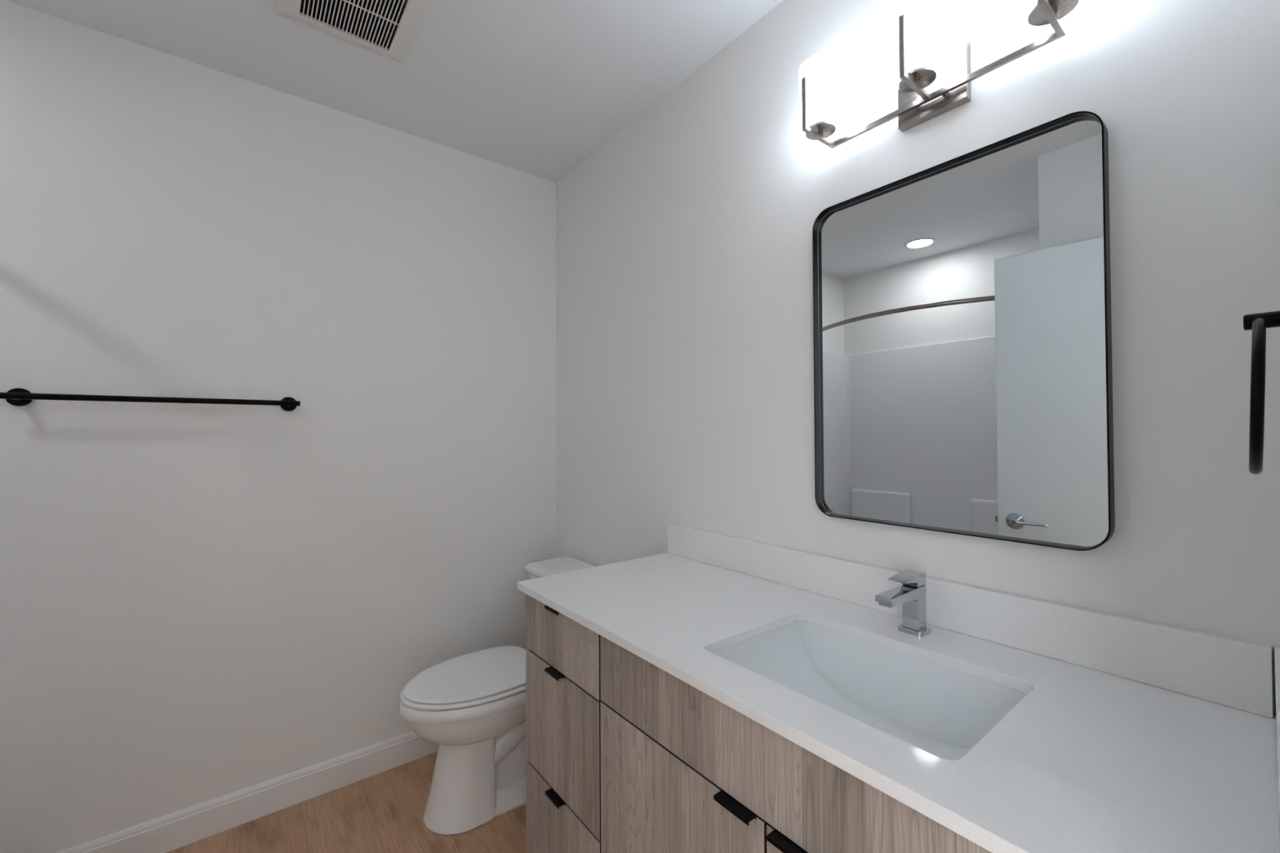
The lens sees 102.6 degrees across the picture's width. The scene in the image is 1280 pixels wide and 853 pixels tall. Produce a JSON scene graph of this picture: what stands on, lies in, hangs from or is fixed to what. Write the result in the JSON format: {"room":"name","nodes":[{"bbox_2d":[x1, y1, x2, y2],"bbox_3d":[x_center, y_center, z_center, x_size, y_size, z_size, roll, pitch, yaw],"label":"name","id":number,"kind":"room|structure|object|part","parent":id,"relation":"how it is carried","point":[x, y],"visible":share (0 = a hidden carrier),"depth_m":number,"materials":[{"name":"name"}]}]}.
{"room":"bathroom","nodes":[
{"label":"bathroom","id":0,"kind":"room"},
{"bbox_2d":[0,0,556,852],"bbox_3d":[-1.419,0.069,1.672,2.751,2.440,0.120,0,-1,-38],"label":"wall","id":1,"kind":"structure","parent":0,"point":[200,603],"depth_m":1.67,"materials":[{"name":"white paint"}]},
{"bbox_2d":[0,387,300,411],"bbox_3d":[-1.425,-0.079,1.549,0.661,0.049,0.070,0,-1,-38],"label":"towel bar","id":2,"kind":"object","parent":1,"relation":"attached to","point":[19,397],"visible":1,"depth_m":1.48,"materials":[{"name":"black metal"}]},
{"bbox_3d":[-1.665,-0.080,1.367,0.049,0.049,0.062,0,-1,-38],"label":"post","id":3,"kind":"part","parent":2,"relation":"part of","materials":[{"name":"black metal"}]},
{"bbox_3d":[-1.408,-0.079,1.528,0.661,0.017,0.017,0,-1,-38],"label":"rod","id":4,"kind":"part","parent":2,"relation":"part of","materials":[{"name":"black metal"}]},
{"bbox_3d":[-1.189,-0.077,1.738,0.049,0.049,0.062,0,-1,-38],"label":"post","id":5,"kind":"part","parent":2,"relation":"part of","materials":[{"name":"black metal"}]},
{"bbox_2d":[56,731,438,852],"bbox_3d":[-1.052,1.237,1.853,1.700,0.106,0.012,0,-1,-38],"label":"baseboard","id":6,"kind":"structure","parent":1,"relation":"attached to","point":[166,833],"depth_m":1.69,"materials":[{"name":"white paint"}]},
{"bbox_2d":[166,751,526,852],"bbox_3d":[-0.368,1.296,0.314,2.751,0.060,3.520,0,-1,-38],"label":"floor","id":7,"kind":"structure","parent":0,"point":[383,812],"depth_m":1.64,"materials":[{"name":"brown wood"}]},
{"bbox_2d":[398,555,598,835],"bbox_3d":[-0.460,0.923,1.846,0.755,0.728,0.502,0,-1,-38],"label":"toilet","id":8,"kind":"object","parent":7,"relation":"on","point":[472,706],"visible":0.59,"depth_m":1.66,"materials":[{"name":"white ceramic"}]},
{"bbox_3d":[-0.557,1.079,1.767,0.506,0.408,0.367,0,-1,-38],"label":"bowl","id":9,"kind":"part","parent":8,"relation":"part of","materials":[{"name":"white ceramic"}]},
{"bbox_3d":[-0.569,0.867,1.762,0.468,0.016,0.359,0,-1,-38],"label":"seat","id":10,"kind":"part","parent":8,"relation":"part of","materials":[{"name":"white plastic"}]},
{"bbox_3d":[-0.569,0.852,1.762,0.453,0.013,0.343,0,-1,-38],"label":"lid","id":11,"kind":"part","parent":8,"relation":"part of","materials":[{"name":"white plastic"}]},
{"bbox_3d":[-0.253,0.741,2.010,0.217,0.294,0.480,0,-1,-38],"label":"tank","id":12,"kind":"part","parent":8,"relation":"part of","materials":[{"name":"white ceramic"}]},
{"bbox_3d":[-0.256,0.577,2.010,0.234,0.033,0.502,0,-1,-38],"label":"tank lid","id":13,"kind":"part","parent":8,"relation":"part of","materials":[{"name":"white ceramic"}]},
{"bbox_2d":[525,594,991,852],"bbox_3d":[0.298,0.855,1.043,0.560,0.834,1.316,0,-1,-38],"label":"vanity cabinet","id":14,"kind":"object","parent":7,"relation":"on","point":[624,754],"visible":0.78,"depth_m":0.95,"materials":[{"name":"laminate"}]},
{"bbox_3d":[-0.203,0.449,1.264,0.037,0.007,0.067,0,-1,-38],"label":"handle","id":15,"kind":"part","parent":14,"relation":"part of","materials":[{"name":"black metal"}]},
{"bbox_3d":[-0.202,0.606,1.262,0.037,0.007,0.067,0,-1,-38],"label":"handle","id":16,"kind":"part","parent":14,"relation":"part of","materials":[{"name":"black metal"}]},
{"bbox_3d":[-0.201,0.909,1.258,0.037,0.007,0.067,0,-1,-38],"label":"handle","id":17,"kind":"part","parent":14,"relation":"part of","materials":[{"name":"black metal"}]},
{"bbox_3d":[-0.191,1.041,1.261,0.019,0.266,0.366,0,-1,-38],"label":"drawer","id":18,"kind":"part","parent":14,"relation":"part of","materials":[{"name":"laminate"}]},
{"bbox_3d":[-0.194,0.525,1.268,0.019,0.153,0.366,0,-1,-38],"label":"drawer","id":19,"kind":"part","parent":14,"relation":"part of","materials":[{"name":"laminate"}]},
{"bbox_3d":[-0.193,0.754,1.265,0.019,0.299,0.366,0,-1,-38],"label":"drawer","id":20,"kind":"part","parent":14,"relation":"part of","materials":[{"name":"laminate"}]},
{"bbox_3d":[0.059,0.881,0.941,0.019,0.573,0.442,0,-1,-38],"label":"door","id":21,"kind":"part","parent":14,"relation":"part of","materials":[{"name":"laminate"}]},
{"bbox_3d":[0.154,0.593,0.804,0.037,0.007,0.071,0,-1,-38],"label":"handle","id":22,"kind":"part","parent":14,"relation":"part of","materials":[{"name":"black metal"}]},
{"bbox_3d":[0.333,0.875,0.588,0.019,0.573,0.446,0,-1,-38],"label":"door","id":23,"kind":"part","parent":14,"relation":"part of","materials":[{"name":"laminate"}]},
{"bbox_3d":[0.219,0.592,0.721,0.037,0.007,0.071,0,-1,-38],"label":"handle","id":24,"kind":"part","parent":14,"relation":"part of","materials":[{"name":"black metal"}]},
{"bbox_2d":[516,552,1279,852],"bbox_3d":[0.293,0.428,1.054,0.564,0.020,1.330,0,-1,-38],"label":"countertop","id":25,"kind":"structure","parent":14,"relation":"on","point":[1089,760],"depth_m":0.69,"materials":[{"name":"white stone"}]},
{"bbox_2d":[712,620,1026,759],"bbox_3d":[0.374,0.510,0.894,0.367,0.148,0.486,0,-1,-38],"label":"sink","id":26,"kind":"object","parent":25,"relation":"in","point":[940,711],"visible":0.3,"depth_m":1.01,"materials":[{"name":"white ceramic"}]},
{"bbox_2d":[875,568,931,636],"bbox_3d":[0.519,0.355,1.014,0.151,0.122,0.052,0,-1,-38],"label":"faucet","id":27,"kind":"object","parent":25,"relation":"on","point":[912,593],"visible":1,"depth_m":1.02,"materials":[{"name":"silver metal"}]},
{"bbox_3d":[0.537,0.307,1.028,0.090,0.026,0.033,0,-1,-38],"label":"lever","id":28,"kind":"part","parent":27,"relation":"part of","materials":[{"name":"silver metal"}]},
{"bbox_3d":[0.559,0.412,1.044,0.050,0.008,0.052,0,-1,-38],"label":"plate","id":29,"kind":"part","parent":27,"relation":"part of","materials":[{"name":"silver metal"}]},
{"bbox_2d":[1274,647,1279,850],"bbox_3d":[0.692,0.360,0.544,0.563,0.097,0.020,0,-1,-39],"label":"side splash","id":30,"kind":"object","parent":25,"relation":"on","point":[1277,651],"visible":1,"depth_m":0.57,"materials":[{"name":"white stone"}]},
{"bbox_2d":[6,0,782,182],"bbox_3d":[-0.381,-1.224,0.348,2.751,0.100,3.520,0,-1,-38],"label":"ceiling","id":31,"kind":"structure","parent":0,"point":[534,87],"depth_m":1.61,"materials":[{"name":"white paint"}]},
{"bbox_2d":[275,0,431,63],"bbox_3d":[-0.774,-1.232,1.386,0.328,0.192,0.336,0,-1,-38],"label":"ceiling vent","id":32,"kind":"object","parent":31,"relation":"in","point":[388,28],"visible":1,"depth_m":1.46,"materials":[{"name":"white plastic"}]},
{"bbox_2d":[302,0,404,49],"bbox_3d":[-0.773,-1.141,1.385,0.226,0.005,0.248,0,-1,-38],"label":"grille","id":33,"kind":"object","parent":32,"relation":"attached to","point":[397,31],"depth_m":1.45,"materials":[{"name":"white plastic"}]},
{"bbox_2d":[555,0,1279,715],"bbox_3d":[0.701,0.051,1.091,0.120,2.440,3.400,0,-1,-38],"label":"wall","id":34,"kind":"structure","parent":0,"point":[685,335],"depth_m":1.15,"materials":[{"name":"white paint"}]},
{"bbox_2d":[799,0,1080,148],"bbox_3d":[0.568,-0.756,1.044,0.153,0.196,0.533,0,-1,-38],"label":"vanity light","id":35,"kind":"object","parent":34,"relation":"attached to","point":[931,80],"visible":1,"depth_m":1.04,"materials":[{"name":"silver metal"}]},
{"bbox_3d":[0.418,-0.737,1.205,0.114,0.121,0.010,0,-1,-38],"label":"arm","id":36,"kind":"part","parent":35,"relation":"part of","materials":[{"name":"silver metal"}]},
{"bbox_3d":[0.426,-0.778,1.212,0.094,0.146,0.094,0,-1,-38],"label":"lamp shade","id":37,"kind":"part","parent":35,"relation":"part of","materials":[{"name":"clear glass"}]},
{"bbox_2d":[805,120,835,140],"bbox_3d":[0.426,-0.708,1.211,0.068,0.045,0.068,0,-1,-38],"label":"socket","id":38,"kind":"object","parent":35,"relation":"attached to","point":[820,130],"depth_m":1.19,"materials":[{"name":"silver metal"}]},
{"bbox_3d":[0.553,-0.740,1.032,0.114,0.121,0.010,0,-1,-38],"label":"arm","id":39,"kind":"part","parent":35,"relation":"part of","materials":[{"name":"silver metal"}]},
{"bbox_2d":[898,66,936,92],"bbox_3d":[0.561,-0.711,1.038,0.068,0.045,0.068,0,-1,-38],"label":"socket","id":40,"kind":"object","parent":35,"relation":"attached to","point":[920,77],"depth_m":1.02,"materials":[{"name":"silver metal"}]},
{"bbox_3d":[0.560,-0.781,1.039,0.094,0.146,0.094,0,-1,-38],"label":"lamp shade","id":41,"kind":"part","parent":35,"relation":"part of","materials":[{"name":"clear glass"}]},
{"bbox_3d":[0.619,-0.718,1.085,0.021,0.122,0.137,0,-1,-38],"label":"plate","id":42,"kind":"part","parent":35,"relation":"part of","materials":[{"name":"silver metal"}]},
{"bbox_3d":[0.695,-0.784,0.865,0.094,0.146,0.094,0,-1,-38],"label":"lamp shade","id":43,"kind":"part","parent":35,"relation":"part of","materials":[{"name":"clear glass"}]},
{"bbox_3d":[0.688,-0.743,0.859,0.114,0.121,0.010,0,-1,-38],"label":"arm","id":44,"kind":"part","parent":35,"relation":"part of","materials":[{"name":"silver metal"}]},
{"bbox_2d":[1027,0,1079,26],"bbox_3d":[0.696,-0.714,0.864,0.068,0.045,0.068,0,-1,-38],"label":"socket","id":45,"kind":"object","parent":35,"relation":"attached to","point":[1051,14],"depth_m":0.86,"materials":[{"name":"silver metal"}]},
{"bbox_2d":[812,111,1115,551],"bbox_3d":[0.617,-0.162,1.076,0.032,0.756,0.552,0,-1,-38],"label":"wall mirror","id":46,"kind":"object","parent":34,"relation":"attached to","point":[962,326],"visible":1,"depth_m":1.01,"materials":[{"name":"black mirror"}]},
{"bbox_2d":[666,523,1273,718],"bbox_3d":[0.497,0.371,1.236,0.020,0.097,1.294,0,-1,-38],"label":"backsplash","id":47,"kind":"structure","parent":34,"relation":"attached to","point":[1233,673],"depth_m":0.93,"materials":[{"name":"white stone"}]},
{"bbox_3d":[0.348,0.040,0.180,1.556,2.440,0.154,0,-1,-38],"label":"wall","id":48,"kind":"structure","parent":0,"visible":0},
{"bbox_2d":[1243,311,1279,474],"bbox_3d":[0.650,-0.042,0.528,0.163,0.184,0.036,0,-1,-38],"label":"towel ring","id":49,"kind":"object","parent":48,"relation":"attached to","point":[1258,323],"visible":1,"depth_m":0.49,"materials":[{"name":"black metal"}]}
]}

